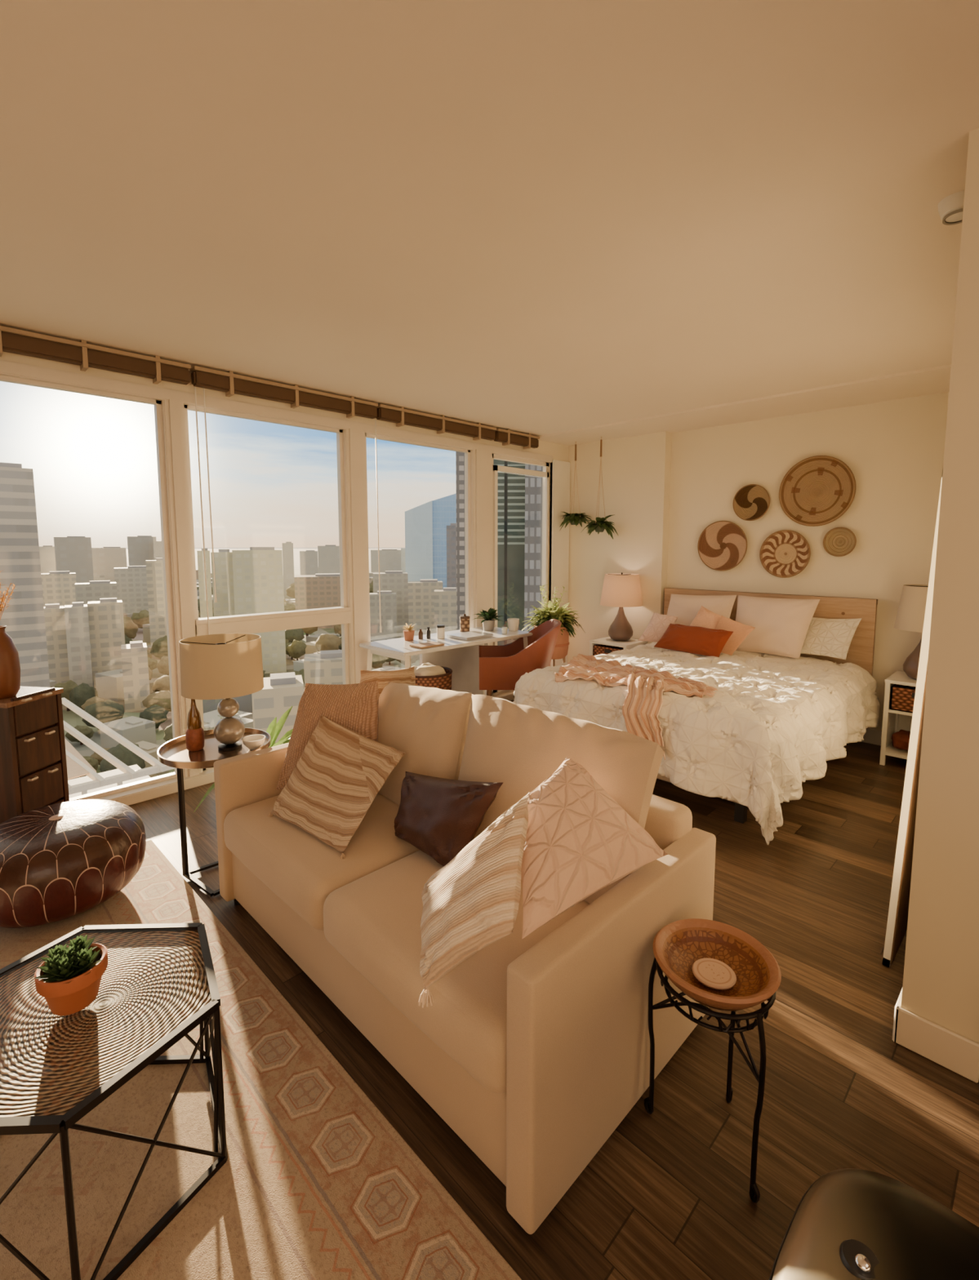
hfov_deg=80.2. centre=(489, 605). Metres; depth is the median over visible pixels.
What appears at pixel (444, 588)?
rooftop structure
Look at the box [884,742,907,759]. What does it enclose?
shelf
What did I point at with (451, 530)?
building
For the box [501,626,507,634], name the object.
glass jar
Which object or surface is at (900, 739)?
cloth
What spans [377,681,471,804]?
cushion
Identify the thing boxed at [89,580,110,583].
rooftop structure
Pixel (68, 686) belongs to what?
tree
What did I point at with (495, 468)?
window
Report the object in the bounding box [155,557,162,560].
plant
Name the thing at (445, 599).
building
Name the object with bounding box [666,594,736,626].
bed pillow
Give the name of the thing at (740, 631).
bed pillow
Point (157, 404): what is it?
window
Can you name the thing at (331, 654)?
rooftop structure
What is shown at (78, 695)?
tree
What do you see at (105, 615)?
building
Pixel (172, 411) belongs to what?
window mullion
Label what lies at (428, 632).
glass bottle
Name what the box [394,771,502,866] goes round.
throw pillow
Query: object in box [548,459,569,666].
trim
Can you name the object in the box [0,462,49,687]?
building
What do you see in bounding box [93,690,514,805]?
trim
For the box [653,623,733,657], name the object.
bed pillow
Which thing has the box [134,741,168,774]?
building
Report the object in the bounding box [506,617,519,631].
ceramic pot
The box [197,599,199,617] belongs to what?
tree
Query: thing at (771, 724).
duvet
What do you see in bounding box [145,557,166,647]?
building
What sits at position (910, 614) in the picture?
bedside lamp
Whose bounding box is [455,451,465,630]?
building
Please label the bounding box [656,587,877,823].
bed
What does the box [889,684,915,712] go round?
wicker basket
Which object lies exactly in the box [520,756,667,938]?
throw pillow
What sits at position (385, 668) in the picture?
building
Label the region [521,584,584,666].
potted plant
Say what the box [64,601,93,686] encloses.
building
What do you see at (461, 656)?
desk
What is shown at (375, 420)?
blind wand
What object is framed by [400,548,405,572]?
building
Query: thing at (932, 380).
ceiling beam
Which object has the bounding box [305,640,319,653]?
building
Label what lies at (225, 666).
table lamp
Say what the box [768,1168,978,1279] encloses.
chair
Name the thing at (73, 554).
building
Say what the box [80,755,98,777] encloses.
tree
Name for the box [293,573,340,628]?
building
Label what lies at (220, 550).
plant
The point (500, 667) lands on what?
desk chair
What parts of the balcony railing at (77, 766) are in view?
post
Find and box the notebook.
[408,641,444,648]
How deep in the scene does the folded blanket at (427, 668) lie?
4.47 m
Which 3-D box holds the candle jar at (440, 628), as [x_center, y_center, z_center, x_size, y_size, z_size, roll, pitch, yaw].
[-0.390,0.205,4.643,0.066,0.104,0.066,6,8,45]
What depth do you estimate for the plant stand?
1.34 m
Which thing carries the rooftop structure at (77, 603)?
on the building at (76, 615)
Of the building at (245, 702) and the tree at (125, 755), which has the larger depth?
the building at (245, 702)
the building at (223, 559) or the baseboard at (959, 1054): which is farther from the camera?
the building at (223, 559)
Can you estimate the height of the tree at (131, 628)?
16.171 m
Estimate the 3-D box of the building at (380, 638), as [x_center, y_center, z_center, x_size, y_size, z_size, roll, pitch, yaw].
[-48.776,19.538,276.227,15.188,7.900,12.304,3,7,29]
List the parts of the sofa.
leg, arm, arm, frame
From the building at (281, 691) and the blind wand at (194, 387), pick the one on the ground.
the building at (281, 691)
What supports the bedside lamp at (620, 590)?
on the nightstand at (631, 643)
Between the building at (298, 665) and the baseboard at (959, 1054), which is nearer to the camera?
the baseboard at (959, 1054)
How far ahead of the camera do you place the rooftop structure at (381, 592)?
298.55 m
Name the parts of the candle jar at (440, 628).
lid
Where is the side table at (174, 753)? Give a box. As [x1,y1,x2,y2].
[156,727,271,896]
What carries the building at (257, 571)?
on the ground
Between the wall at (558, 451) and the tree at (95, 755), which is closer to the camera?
the wall at (558, 451)
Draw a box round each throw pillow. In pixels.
[267,715,405,859]
[275,680,378,790]
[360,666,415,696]
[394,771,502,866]
[417,791,528,1008]
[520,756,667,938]
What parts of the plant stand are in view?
leg, leg, leg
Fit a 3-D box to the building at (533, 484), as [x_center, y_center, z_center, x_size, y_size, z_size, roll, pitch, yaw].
[10.530,5.156,118.606,6.400,68.600,12.000,1,6,6]
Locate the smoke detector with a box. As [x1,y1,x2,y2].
[937,190,964,225]
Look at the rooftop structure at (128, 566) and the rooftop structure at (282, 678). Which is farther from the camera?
the rooftop structure at (128, 566)
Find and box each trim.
[0,359,552,462]
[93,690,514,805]
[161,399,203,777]
[342,428,369,684]
[470,448,492,696]
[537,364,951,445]
[547,462,552,602]
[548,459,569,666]
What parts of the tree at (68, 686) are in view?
crown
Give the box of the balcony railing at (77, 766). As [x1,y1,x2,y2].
[61,697,174,798]
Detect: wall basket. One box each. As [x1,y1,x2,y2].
[697,520,746,570]
[732,484,769,520]
[759,529,810,577]
[778,455,855,526]
[822,527,856,556]
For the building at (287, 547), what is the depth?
566.13 m
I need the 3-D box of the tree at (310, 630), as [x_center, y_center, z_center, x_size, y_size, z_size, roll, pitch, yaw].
[-101.782,10.188,325.716,15.774,16.430,15.357,4,7,35]
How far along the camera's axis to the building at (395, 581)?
327.01 m
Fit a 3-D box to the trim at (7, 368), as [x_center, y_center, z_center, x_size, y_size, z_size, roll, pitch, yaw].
[-1.756,-1.260,3.606,0.112,0.068,6.700,6,8,45]
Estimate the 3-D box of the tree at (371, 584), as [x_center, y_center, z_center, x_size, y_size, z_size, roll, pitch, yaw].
[-112.764,-16.208,575.148,21.476,18.176,21.572,0,6,3]
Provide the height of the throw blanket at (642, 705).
0.373 m
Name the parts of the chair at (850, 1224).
knob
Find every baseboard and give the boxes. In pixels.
[860,728,881,746]
[892,988,902,1042]
[893,1005,978,1082]
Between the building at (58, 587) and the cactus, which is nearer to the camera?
the cactus
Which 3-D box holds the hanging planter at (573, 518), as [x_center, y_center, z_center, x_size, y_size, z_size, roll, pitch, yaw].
[0.863,-1.208,5.890,0.349,0.894,0.361,6,8,45]
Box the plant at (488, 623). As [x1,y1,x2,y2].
[472,607,504,631]
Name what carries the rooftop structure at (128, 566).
on the building at (131, 580)
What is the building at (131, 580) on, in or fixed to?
on the ground
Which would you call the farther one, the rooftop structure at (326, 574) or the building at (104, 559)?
the building at (104, 559)
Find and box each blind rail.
[0,324,191,384]
[190,365,377,418]
[375,404,496,440]
[493,428,539,449]
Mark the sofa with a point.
(534, 1049)
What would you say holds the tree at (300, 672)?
on the ground
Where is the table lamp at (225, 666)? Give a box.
[178,633,263,751]
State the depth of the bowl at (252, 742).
2.61 m
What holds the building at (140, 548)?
on the ground
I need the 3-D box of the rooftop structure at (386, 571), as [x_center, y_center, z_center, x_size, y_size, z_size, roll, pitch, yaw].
[-54.661,-19.282,331.926,9.650,1.200,6.755,-1,6,-10]
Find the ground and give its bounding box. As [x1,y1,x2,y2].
[62,548,419,779]
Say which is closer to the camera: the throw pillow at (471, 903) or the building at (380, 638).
the throw pillow at (471, 903)
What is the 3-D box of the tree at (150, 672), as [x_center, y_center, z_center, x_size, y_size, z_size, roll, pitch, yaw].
[-128.438,25.834,215.064,6.745,7.824,6.929,-2,6,-14]
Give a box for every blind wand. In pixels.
[194,386,209,635]
[203,388,217,602]
[374,419,381,632]
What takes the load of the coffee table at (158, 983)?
on the area rug
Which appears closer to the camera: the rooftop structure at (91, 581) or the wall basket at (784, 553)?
the wall basket at (784, 553)
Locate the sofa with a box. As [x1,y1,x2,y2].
[213,681,715,1234]
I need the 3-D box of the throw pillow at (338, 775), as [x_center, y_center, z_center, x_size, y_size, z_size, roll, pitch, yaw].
[-0.571,0.665,2.249,0.534,0.360,0.414,6,8,45]
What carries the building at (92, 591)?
on the ground
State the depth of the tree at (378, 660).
234.56 m
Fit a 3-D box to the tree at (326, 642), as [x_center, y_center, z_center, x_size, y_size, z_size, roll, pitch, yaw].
[-73.660,18.601,266.011,12.026,11.844,12.352,0,6,-4]
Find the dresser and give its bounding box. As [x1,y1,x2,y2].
[0,686,69,823]
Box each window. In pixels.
[0,375,179,800]
[183,404,351,770]
[364,433,471,641]
[492,453,548,695]
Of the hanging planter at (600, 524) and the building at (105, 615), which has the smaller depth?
the hanging planter at (600, 524)
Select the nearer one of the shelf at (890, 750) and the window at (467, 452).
the shelf at (890, 750)
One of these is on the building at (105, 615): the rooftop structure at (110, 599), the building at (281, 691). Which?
the rooftop structure at (110, 599)
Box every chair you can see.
[479,618,561,696]
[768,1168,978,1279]
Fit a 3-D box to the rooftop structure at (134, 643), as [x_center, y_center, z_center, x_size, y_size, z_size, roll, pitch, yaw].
[-112.611,12.106,185.275,3.450,1.200,5.000,-4,7,-32]
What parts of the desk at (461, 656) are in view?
leg, leg, shelf panel, leg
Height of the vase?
0.597 m
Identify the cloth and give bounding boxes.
[891,729,910,750]
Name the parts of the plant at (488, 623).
pot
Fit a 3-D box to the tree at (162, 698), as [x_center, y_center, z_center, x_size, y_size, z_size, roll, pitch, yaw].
[-97.349,29.587,171.575,8.783,9.208,9.021,-3,7,-28]
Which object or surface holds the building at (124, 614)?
on the ground
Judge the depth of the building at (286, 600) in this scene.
464.78 m
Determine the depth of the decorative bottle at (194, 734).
2.59 m
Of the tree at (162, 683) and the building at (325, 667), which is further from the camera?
the tree at (162, 683)
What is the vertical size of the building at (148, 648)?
5.235 m
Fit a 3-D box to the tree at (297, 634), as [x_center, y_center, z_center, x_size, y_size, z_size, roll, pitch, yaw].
[-99.589,15.770,295.065,11.250,11.563,12.859,-3,6,-23]
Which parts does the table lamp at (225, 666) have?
lamp shade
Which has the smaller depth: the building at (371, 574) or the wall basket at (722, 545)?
the wall basket at (722, 545)
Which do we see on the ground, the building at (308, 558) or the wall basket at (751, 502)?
the building at (308, 558)
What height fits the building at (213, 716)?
5.252 m
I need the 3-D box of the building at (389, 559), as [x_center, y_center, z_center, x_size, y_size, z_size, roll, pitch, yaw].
[-177.070,-74.071,1000.110,52.300,46.800,36.610,-1,6,-10]
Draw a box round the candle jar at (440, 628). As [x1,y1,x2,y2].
[436,624,444,638]
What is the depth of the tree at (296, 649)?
256.86 m
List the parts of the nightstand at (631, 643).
leg, panel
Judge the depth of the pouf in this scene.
2.29 m
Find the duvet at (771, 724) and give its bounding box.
[512,641,879,844]
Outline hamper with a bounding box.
[414,666,452,690]
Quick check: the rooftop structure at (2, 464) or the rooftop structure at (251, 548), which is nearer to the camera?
the rooftop structure at (2, 464)
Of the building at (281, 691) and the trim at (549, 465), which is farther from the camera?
the building at (281, 691)
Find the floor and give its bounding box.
[128,699,978,1279]
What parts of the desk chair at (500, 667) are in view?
leg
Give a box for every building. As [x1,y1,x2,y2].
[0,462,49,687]
[39,545,56,573]
[40,570,76,607]
[44,603,69,683]
[49,680,56,687]
[53,536,93,582]
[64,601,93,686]
[75,580,117,633]
[87,597,124,687]
[91,546,127,582]
[93,574,104,580]
[94,668,150,701]
[99,715,156,748]
[113,565,148,613]
[120,640,149,712]
[123,613,132,617]
[127,535,156,565]
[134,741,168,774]
[142,623,150,642]
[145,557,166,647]
[147,647,160,659]
[152,541,162,559]
[195,569,198,579]
[196,548,213,617]
[202,693,252,713]
[203,709,253,724]
[204,715,253,728]
[210,549,235,617]
[231,546,286,673]
[251,671,303,742]
[281,542,294,599]
[285,599,294,603]
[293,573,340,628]
[293,659,303,671]
[299,550,318,575]
[303,649,342,686]
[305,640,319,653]
[306,633,337,642]
[317,544,339,573]
[368,572,385,576]
[369,591,396,639]
[370,549,400,572]
[370,636,395,641]
[371,666,404,671]
[373,570,408,637]
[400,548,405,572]
[404,493,456,589]
[408,579,442,635]
[434,587,456,633]
[446,523,456,587]
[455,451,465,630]
[524,463,542,631]
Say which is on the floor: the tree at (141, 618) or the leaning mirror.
the leaning mirror
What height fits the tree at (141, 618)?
13.509 m
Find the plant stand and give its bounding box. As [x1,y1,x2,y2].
[644,957,776,1203]
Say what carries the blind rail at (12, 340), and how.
attached to the wall at (558, 451)
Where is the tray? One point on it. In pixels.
(174, 753)
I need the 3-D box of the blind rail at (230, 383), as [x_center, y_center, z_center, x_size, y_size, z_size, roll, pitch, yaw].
[-1.314,-1.404,3.900,0.105,0.139,1.280,6,8,45]
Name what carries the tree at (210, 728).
on the ground
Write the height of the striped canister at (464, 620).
0.150 m
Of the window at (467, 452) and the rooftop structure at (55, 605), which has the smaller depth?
the window at (467, 452)
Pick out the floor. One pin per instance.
(665, 1196)
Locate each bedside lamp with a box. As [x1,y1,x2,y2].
[600,572,642,640]
[893,584,928,679]
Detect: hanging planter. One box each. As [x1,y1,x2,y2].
[559,441,591,529]
[582,436,617,539]
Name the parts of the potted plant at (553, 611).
pot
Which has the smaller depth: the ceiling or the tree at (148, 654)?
the ceiling
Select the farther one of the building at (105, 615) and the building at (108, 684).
the building at (105, 615)
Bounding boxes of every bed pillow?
[637,612,677,642]
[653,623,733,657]
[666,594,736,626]
[689,605,728,629]
[715,615,755,655]
[735,595,820,658]
[800,617,862,659]
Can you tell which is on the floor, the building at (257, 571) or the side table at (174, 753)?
the side table at (174, 753)
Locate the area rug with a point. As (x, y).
(314, 1182)
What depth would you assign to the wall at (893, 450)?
4.47 m
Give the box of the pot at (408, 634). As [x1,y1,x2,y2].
[403,630,414,640]
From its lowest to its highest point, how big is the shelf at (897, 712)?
0.020 m
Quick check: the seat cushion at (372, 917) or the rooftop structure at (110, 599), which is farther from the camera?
the rooftop structure at (110, 599)
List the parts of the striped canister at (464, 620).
lid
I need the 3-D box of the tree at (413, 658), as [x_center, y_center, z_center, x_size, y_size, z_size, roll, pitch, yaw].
[-34.300,21.460,244.123,11.552,10.612,11.247,-2,6,-22]
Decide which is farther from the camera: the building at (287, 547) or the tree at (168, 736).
the building at (287, 547)
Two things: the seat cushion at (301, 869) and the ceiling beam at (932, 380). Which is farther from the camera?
the ceiling beam at (932, 380)
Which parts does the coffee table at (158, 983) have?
leg, woven panel, frame, frame, leg, leg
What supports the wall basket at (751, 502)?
attached to the wall at (893, 450)
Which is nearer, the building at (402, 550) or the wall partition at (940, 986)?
the wall partition at (940, 986)
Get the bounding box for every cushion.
[223,793,419,930]
[323,849,589,1093]
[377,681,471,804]
[457,693,665,903]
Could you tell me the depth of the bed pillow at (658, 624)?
5.00 m
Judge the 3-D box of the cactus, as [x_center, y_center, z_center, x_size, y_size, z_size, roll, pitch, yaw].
[-0.630,0.201,4.549,0.118,0.131,0.120,6,8,45]
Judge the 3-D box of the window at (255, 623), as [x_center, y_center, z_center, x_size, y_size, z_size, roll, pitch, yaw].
[-1.467,-0.118,4.002,0.110,2.300,1.092,6,8,45]
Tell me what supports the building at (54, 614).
on the ground
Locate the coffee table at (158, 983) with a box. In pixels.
[0,922,227,1279]
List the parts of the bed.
frame, leg, headboard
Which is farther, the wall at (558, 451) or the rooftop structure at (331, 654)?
the rooftop structure at (331, 654)
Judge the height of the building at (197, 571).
15.715 m
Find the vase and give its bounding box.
[0,570,20,698]
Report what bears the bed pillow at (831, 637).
on the duvet at (771, 724)
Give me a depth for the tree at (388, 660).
251.65 m
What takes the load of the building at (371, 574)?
on the ground
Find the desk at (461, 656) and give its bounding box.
[359,626,532,695]
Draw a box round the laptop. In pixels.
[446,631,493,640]
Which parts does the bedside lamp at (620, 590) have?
lamp shade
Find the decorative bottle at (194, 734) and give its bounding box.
[185,698,204,751]
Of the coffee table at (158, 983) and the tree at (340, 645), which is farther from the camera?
the tree at (340, 645)
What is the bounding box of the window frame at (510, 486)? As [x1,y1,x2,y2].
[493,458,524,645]
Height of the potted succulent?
0.134 m
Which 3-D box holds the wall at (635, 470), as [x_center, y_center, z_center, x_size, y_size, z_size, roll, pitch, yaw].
[1.256,-0.394,5.962,1.230,2.570,0.210,6,8,45]
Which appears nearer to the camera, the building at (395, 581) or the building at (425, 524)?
the building at (395, 581)
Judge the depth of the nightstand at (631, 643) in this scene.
5.51 m
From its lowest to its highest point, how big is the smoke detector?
0.054 m
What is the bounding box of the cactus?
[403,622,415,640]
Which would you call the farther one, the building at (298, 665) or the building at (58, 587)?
the building at (58, 587)
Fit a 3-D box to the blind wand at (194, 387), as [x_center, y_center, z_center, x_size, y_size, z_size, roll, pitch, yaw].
[-1.759,-0.540,3.564,0.016,1.550,0.022,6,8,45]
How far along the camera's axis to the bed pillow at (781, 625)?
4.51 m
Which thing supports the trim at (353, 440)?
attached to the wall at (558, 451)
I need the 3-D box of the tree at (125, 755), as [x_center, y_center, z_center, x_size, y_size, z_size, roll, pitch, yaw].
[-75.979,33.765,120.710,9.194,11.250,8.044,4,7,36]
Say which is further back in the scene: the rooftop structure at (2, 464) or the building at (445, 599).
the building at (445, 599)
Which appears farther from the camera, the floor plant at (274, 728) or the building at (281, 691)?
the building at (281, 691)
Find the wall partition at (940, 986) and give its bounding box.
[900,128,978,1081]
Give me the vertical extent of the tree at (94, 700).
7.483 m
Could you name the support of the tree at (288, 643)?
on the ground
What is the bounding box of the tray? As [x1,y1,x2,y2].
[156,727,271,768]
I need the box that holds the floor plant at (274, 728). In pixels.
[193,706,293,812]
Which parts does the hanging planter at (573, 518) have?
pot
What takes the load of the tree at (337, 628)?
on the ground
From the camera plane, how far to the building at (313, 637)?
306.08 m
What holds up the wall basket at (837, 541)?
attached to the wall at (893, 450)
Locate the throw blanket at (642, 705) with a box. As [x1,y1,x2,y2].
[554,653,717,759]
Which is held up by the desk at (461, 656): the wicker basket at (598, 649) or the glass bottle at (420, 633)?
the glass bottle at (420, 633)
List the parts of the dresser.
corner post, handle, handle, handle, drawer, drawer, drawer, handle, handle, handle, drawer, corner post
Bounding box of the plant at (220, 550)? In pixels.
[218,549,229,551]
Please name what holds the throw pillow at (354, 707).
on the sofa
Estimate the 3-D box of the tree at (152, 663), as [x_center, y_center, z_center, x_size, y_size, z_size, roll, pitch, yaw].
[-137.224,24.190,233.705,7.761,7.300,7.726,0,6,4]
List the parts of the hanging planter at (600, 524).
pot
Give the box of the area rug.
[0,840,521,1279]
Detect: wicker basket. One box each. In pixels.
[592,644,623,655]
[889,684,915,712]
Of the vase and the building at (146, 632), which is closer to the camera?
the vase
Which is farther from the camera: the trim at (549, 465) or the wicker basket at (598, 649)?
the trim at (549, 465)
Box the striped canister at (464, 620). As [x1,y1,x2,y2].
[459,613,469,631]
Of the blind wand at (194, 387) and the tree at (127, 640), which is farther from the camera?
the tree at (127, 640)
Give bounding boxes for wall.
[0,351,568,462]
[567,431,671,662]
[666,391,948,730]
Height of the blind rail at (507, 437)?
0.139 m
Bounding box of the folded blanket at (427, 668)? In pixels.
[411,662,445,675]
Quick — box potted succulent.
[34,934,107,1015]
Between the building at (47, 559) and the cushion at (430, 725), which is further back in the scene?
the building at (47, 559)
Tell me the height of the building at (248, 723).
8.171 m
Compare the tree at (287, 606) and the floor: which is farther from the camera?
the tree at (287, 606)
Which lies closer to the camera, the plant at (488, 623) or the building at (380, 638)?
the plant at (488, 623)
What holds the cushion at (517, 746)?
on the sofa
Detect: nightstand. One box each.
[589,636,647,655]
[879,671,916,765]
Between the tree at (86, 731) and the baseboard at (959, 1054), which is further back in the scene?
the tree at (86, 731)
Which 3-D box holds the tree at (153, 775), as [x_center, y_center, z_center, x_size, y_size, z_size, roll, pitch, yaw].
[-67.754,36.700,116.529,5.595,6.262,5.746,0,6,4]
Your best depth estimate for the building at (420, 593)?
299.43 m
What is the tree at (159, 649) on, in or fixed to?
on the ground
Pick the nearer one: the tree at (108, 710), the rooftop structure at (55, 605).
the tree at (108, 710)
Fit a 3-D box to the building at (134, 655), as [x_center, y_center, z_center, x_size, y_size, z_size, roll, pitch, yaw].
[-113.198,22.091,185.932,6.900,21.200,10.000,-4,7,-32]
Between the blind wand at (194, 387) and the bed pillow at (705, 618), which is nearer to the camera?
the blind wand at (194, 387)
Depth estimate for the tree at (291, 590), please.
542.98 m
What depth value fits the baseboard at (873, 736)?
4.42 m
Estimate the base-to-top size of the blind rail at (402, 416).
0.139 m
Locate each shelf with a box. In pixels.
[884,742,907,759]
[888,706,912,715]
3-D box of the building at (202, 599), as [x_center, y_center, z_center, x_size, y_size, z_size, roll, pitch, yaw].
[-147.472,-4.549,301.898,5.800,50.600,10.000,-3,6,-26]
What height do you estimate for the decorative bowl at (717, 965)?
0.078 m
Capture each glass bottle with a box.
[417,628,422,639]
[426,626,430,639]
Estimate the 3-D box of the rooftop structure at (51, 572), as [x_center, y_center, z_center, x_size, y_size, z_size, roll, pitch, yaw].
[-253.538,-19.780,342.692,9.450,1.200,6.615,-4,7,-36]
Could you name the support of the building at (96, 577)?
on the ground
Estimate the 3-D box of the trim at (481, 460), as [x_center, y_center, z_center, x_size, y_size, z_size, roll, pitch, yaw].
[-0.091,-0.259,5.382,0.118,2.300,0.250,6,8,45]
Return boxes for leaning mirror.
[881,468,942,967]
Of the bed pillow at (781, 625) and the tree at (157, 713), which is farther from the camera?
the tree at (157, 713)
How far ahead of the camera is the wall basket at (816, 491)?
4.56 m
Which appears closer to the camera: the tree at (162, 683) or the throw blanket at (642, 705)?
the throw blanket at (642, 705)
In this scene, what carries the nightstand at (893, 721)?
on the floor
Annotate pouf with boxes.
[0,799,146,928]
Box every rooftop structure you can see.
[0,462,22,467]
[44,603,59,608]
[49,570,69,573]
[71,601,84,606]
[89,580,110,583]
[99,597,116,602]
[127,565,146,568]
[129,640,142,647]
[249,546,274,550]
[270,671,295,685]
[315,573,339,576]
[320,649,342,658]
[377,591,391,594]
[385,570,402,573]
[420,579,437,582]
[443,587,456,591]
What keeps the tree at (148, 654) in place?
on the ground
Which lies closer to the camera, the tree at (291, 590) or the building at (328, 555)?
the tree at (291, 590)
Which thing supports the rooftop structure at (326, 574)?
on the building at (317, 590)
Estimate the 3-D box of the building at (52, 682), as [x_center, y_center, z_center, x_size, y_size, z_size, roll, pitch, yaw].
[-151.745,28.426,186.892,15.992,8.400,14.954,3,7,29]
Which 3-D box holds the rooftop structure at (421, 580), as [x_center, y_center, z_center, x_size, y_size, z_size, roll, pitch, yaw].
[-31.827,-13.178,304.682,8.900,1.200,6.230,-1,6,-6]
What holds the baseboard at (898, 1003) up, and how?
attached to the wall partition at (940, 986)
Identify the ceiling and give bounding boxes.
[0,0,978,435]
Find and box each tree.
[53,680,77,711]
[65,724,94,745]
[69,682,97,710]
[80,696,104,710]
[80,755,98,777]
[81,699,124,729]
[90,746,110,764]
[100,742,145,772]
[123,616,137,639]
[124,634,132,644]
[130,609,149,628]
[139,704,168,728]
[142,690,171,711]
[146,649,152,657]
[147,657,157,670]
[147,666,152,679]
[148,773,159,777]
[149,635,168,658]
[151,675,169,691]
[155,656,168,675]
[163,723,173,742]
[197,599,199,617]
[204,727,213,730]
[284,602,295,611]
[284,628,304,642]
[285,582,294,598]
[285,642,293,658]
[286,639,306,660]
[292,668,304,688]
[302,626,317,635]
[315,633,341,651]
[333,624,341,636]
[338,636,342,649]
[368,580,373,589]
[371,653,385,668]
[385,656,395,664]
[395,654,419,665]
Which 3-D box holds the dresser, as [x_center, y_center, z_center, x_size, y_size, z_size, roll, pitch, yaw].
[-2.309,0.812,2.810,0.450,0.813,0.435,6,8,45]
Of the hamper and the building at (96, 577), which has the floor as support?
the hamper
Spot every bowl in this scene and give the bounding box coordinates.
[241,734,265,750]
[653,918,781,1010]
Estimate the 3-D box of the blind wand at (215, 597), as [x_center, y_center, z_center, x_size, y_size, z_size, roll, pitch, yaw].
[-1.724,-0.668,3.587,0.016,1.300,0.022,6,8,45]
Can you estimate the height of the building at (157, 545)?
58.800 m
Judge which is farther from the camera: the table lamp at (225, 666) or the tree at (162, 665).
the tree at (162, 665)
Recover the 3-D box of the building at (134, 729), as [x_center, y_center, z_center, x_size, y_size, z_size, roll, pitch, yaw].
[-92.557,33.005,148.871,10.133,7.031,8.159,3,7,29]
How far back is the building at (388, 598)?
297.10 m
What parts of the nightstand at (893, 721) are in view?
leg, panel, leg, panel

